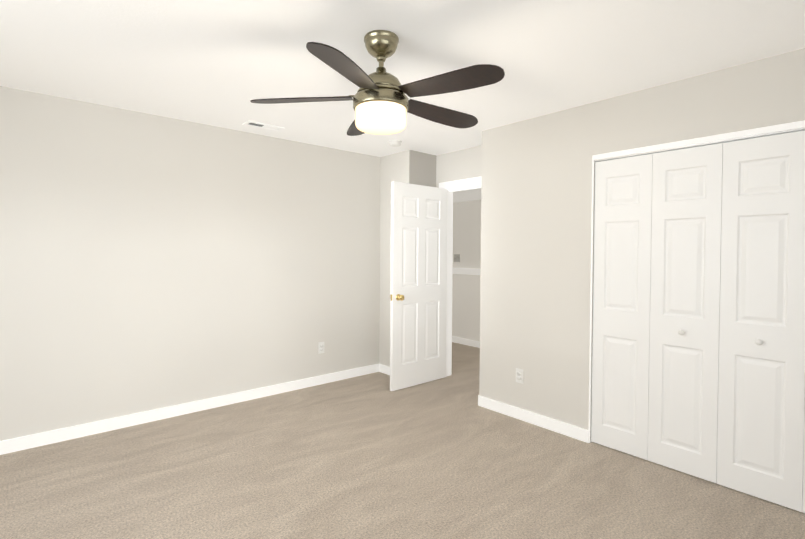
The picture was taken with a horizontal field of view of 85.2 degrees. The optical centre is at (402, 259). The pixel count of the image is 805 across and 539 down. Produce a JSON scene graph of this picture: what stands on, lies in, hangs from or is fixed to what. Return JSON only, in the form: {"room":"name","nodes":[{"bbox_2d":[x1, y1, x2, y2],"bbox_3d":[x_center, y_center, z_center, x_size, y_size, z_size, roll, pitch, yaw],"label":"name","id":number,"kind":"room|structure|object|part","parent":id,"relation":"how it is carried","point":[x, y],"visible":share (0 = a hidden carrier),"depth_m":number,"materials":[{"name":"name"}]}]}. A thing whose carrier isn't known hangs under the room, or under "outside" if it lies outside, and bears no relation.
{"room":"empty bedroom","nodes":[
{"label":"empty bedroom","id":0,"kind":"room"},
{"bbox_2d":[0,86,408,440],"bbox_3d":[-1.772,0.072,3.386,5.370,2.420,0.600,0,1,-41],"label":"wall","id":1,"kind":"structure","parent":0,"point":[148,262],"depth_m":3.54,"materials":[{"name":"paint"}]},
{"bbox_2d":[0,364,379,454],"bbox_3d":[-2.036,1.236,3.419,4.710,0.088,0.014,0,1,-41],"label":"baseboard","id":2,"kind":"structure","parent":1,"relation":"attached to","point":[120,422],"depth_m":3.52,"materials":[{"name":"white wood"}]},
{"bbox_2d":[318,342,323,353],"bbox_3d":[-0.827,0.899,4.468,0.070,0.115,0.008,0,1,-41],"label":"electrical outlet","id":3,"kind":"object","parent":1,"relation":"attached to","point":[320,347],"visible":1,"depth_m":4.46,"materials":[{"name":"white plastic"}]},
{"bbox_2d":[380,364,389,374],"bbox_3d":[-0.094,1.227,4.763,0.014,0.088,0.467,0,1,-41],"label":"baseboard","id":4,"kind":"structure","parent":1,"relation":"attached to","point":[384,369],"depth_m":4.87,"materials":[{"name":"white wood"}]},
{"bbox_2d":[0,342,804,538],"bbox_3d":[-0.405,1.350,2.939,6.830,0.100,7.915,0,1,-41],"label":"floor","id":5,"kind":"structure","parent":0,"point":[370,456],"depth_m":2.58,"materials":[{"name":"carpet"}]},
{"bbox_2d":[0,0,804,156],"bbox_3d":[-0.388,-1.170,2.896,6.830,0.100,7.915,0,1,-41],"label":"ceiling","id":6,"kind":"structure","parent":0,"point":[220,63],"depth_m":2.34,"materials":[{"name":"white paint"}]},
{"bbox_2d":[242,120,284,131],"bbox_3d":[-1.179,-1.136,3.730,0.320,0.008,0.135,0,1,-41],"label":"ceiling vent","id":7,"kind":"object","parent":6,"relation":"in","point":[262,125],"visible":1,"depth_m":3.72,"materials":[{"name":"white"}]},
{"bbox_2d":[250,30,504,135],"bbox_3d":[-0.066,-0.877,2.202,1.225,0.457,1.244,0,1,-41],"label":"fan","id":8,"kind":"object","parent":6,"relation":"hanging from","point":[383,104],"visible":1,"depth_m":2.09,"materials":[{"name":"brown wood"}]},
{"bbox_3d":[-0.108,-0.701,2.193,0.258,0.105,0.258,0,1,-41],"label":"glass","id":9,"kind":"part","parent":8,"relation":"part of","materials":[{"name":"white glass"}]},
{"bbox_2d":[388,140,401,146],"bbox_3d":[-0.070,-1.119,4.228,0.134,0.043,0.134,0,1,-41],"label":"smoke detector","id":10,"kind":"object","parent":6,"relation":"attached to","point":[394,143],"visible":0.98,"depth_m":4.18,"materials":[{"name":"white plastic"}]},
{"bbox_2d":[409,150,435,186],"bbox_3d":[0.215,0.064,4.715,0.398,2.420,0.002,0,1,-41],"label":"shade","id":11,"kind":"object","parent":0,"point":[422,168],"visible":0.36,"depth_m":4.69,"materials":[{"name":"paint"}]},
{"bbox_2d":[436,145,481,187],"bbox_3d":[0.722,0.070,4.523,0.115,2.420,0.953,0,1,-41],"label":"wall","id":12,"kind":"structure","parent":0,"point":[459,164],"depth_m":4.57,"materials":[{"name":"paint"}]},
{"bbox_2d":[390,181,447,390],"bbox_3d":[0.182,0.258,4.470,0.764,2.022,0.177,0,1,-41],"label":"entry door","id":13,"kind":"structure","parent":12,"relation":"in","point":[418,287],"depth_m":4.43,"materials":[{"name":"white wood"}]},
{"bbox_3d":[-0.068,0.365,4.255,0.104,0.064,0.177,0,1,-41],"label":"knob","id":14,"kind":"part","parent":13,"relation":"part of","materials":[{"name":"gold metal"}]},
{"bbox_2d":[439,176,481,375],"bbox_3d":[0.734,0.226,4.511,0.147,2.110,0.880,0,1,-41],"label":"door frame","id":15,"kind":"structure","parent":12,"relation":"attached to","point":[449,276],"depth_m":4.78,"materials":[{"name":"white wood"}]},
{"bbox_2d":[452,200,480,341],"bbox_3d":[1.115,0.043,6.296,0.115,2.420,4.800,0,1,-41],"label":"wall","id":16,"kind":"structure","parent":0,"point":[466,287],"depth_m":6.39,"materials":[{"name":"paint"}]},
{"bbox_2d":[454,254,459,261],"bbox_3d":[0.809,-0.024,6.545,0.018,0.115,0.118,0,1,-41],"label":"hall light switch","id":17,"kind":"object","parent":16,"relation":"attached to","point":[456,257],"visible":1,"depth_m":6.54,"materials":[{"name":"grey plastic"}]},
{"bbox_2d":[452,336,479,347],"bbox_3d":[1.058,1.209,6.273,0.014,0.088,4.600,0,1,-41],"label":"baseboard","id":18,"kind":"structure","parent":16,"relation":"attached to","point":[459,340],"depth_m":6.40,"materials":[{"name":"white wood"}]},
{"bbox_2d":[452,268,480,274],"bbox_3d":[1.058,0.173,6.249,0.034,0.090,4.600,0,1,-41],"label":"trim","id":19,"kind":"structure","parent":16,"relation":"attached to","point":[470,271],"depth_m":6.37,"materials":[{"name":"white wood"}]},
{"bbox_2d":[453,188,480,202],"bbox_3d":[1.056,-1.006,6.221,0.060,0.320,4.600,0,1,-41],"label":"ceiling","id":20,"kind":"structure","parent":0,"point":[468,195],"depth_m":6.31,"materials":[{"name":"paint"}]},
{"bbox_2d":[479,48,804,442],"bbox_3d":[2.145,0.113,2.583,0.515,2.420,3.844,0,1,-41],"label":"wall","id":21,"kind":"structure","parent":0,"point":[536,213],"depth_m":3.29,"materials":[{"name":"paint"}]},
{"bbox_2d":[516,368,522,383],"bbox_3d":[0.951,0.947,3.564,0.008,0.115,0.070,0,1,-41],"label":"electrical outlet","id":22,"kind":"object","parent":21,"relation":"attached to","point":[519,375],"visible":1,"depth_m":3.56,"materials":[{"name":"white plastic"}]},
{"bbox_2d":[478,395,588,442],"bbox_3d":[0.998,1.256,3.508,0.014,0.088,1.013,0,1,-41],"label":"baseboard","id":23,"kind":"structure","parent":21,"relation":"attached to","point":[581,434],"depth_m":3.44,"materials":[{"name":"white wood"}]},
{"bbox_2d":[588,120,804,442],"bbox_3d":[1.881,0.298,2.581,0.117,2.047,1.524,0,1,-41],"label":"trim","id":24,"kind":"structure","parent":21,"relation":"attached to","point":[592,259],"depth_m":3.10,"materials":[{"name":"white wood"}]},
{"bbox_2d":[591,131,804,512],"bbox_3d":[1.846,0.319,2.550,0.068,1.990,1.495,0,1,-41],"label":"bifold closet door","id":25,"kind":"structure","parent":21,"relation":"in","point":[698,363],"depth_m":2.60,"materials":[{"name":"white wood"}]},
{"bbox_3d":[1.956,0.452,2.401,0.038,0.033,0.033,0,1,-41],"label":"knob","id":26,"kind":"part","parent":25,"relation":"part of","materials":[{"name":"white plastic"}]},
{"bbox_2d":[594,123,804,161],"bbox_3d":[1.868,-0.702,2.546,0.062,0.022,1.500,0,1,-41],"label":"trim","id":27,"kind":"structure","parent":21,"relation":"attached to","point":[757,132],"depth_m":2.58,"materials":[{"name":"white wood"}]}
]}

